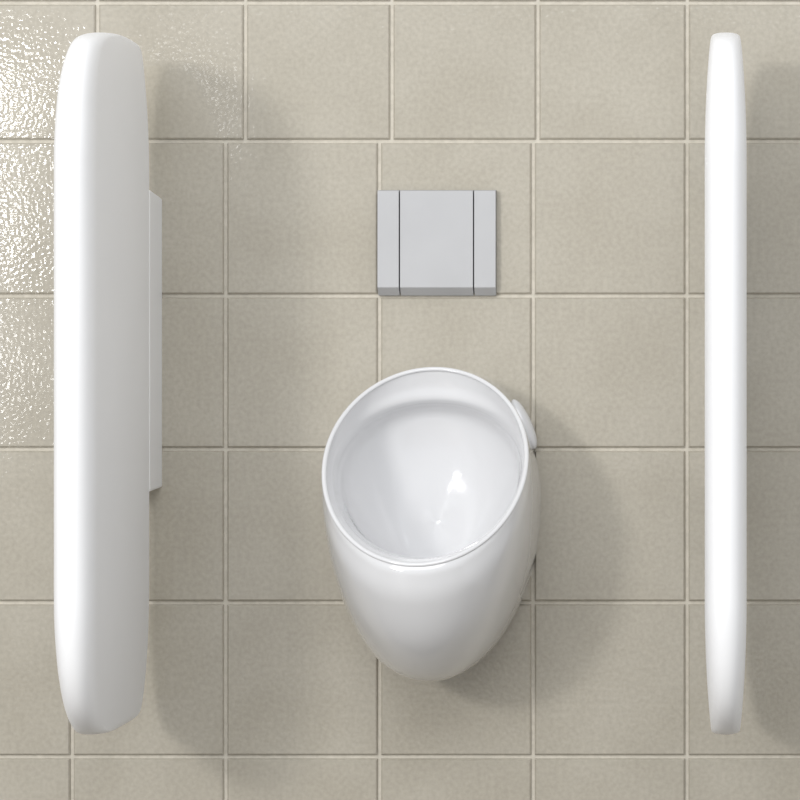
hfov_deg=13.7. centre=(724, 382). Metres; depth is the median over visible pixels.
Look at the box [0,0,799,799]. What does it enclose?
wall
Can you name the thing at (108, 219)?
divider
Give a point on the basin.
(422, 466)
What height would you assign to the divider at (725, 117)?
0.853 m
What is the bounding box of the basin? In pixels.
[326,371,523,562]
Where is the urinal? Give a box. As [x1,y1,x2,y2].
[321,367,540,681]
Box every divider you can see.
[54,32,161,734]
[705,32,746,734]
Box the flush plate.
[377,190,495,295]
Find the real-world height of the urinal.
0.397 m
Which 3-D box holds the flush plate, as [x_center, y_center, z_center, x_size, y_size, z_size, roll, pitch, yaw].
[-0.374,-0.182,4.295,0.154,0.137,0.017,0,0,0]

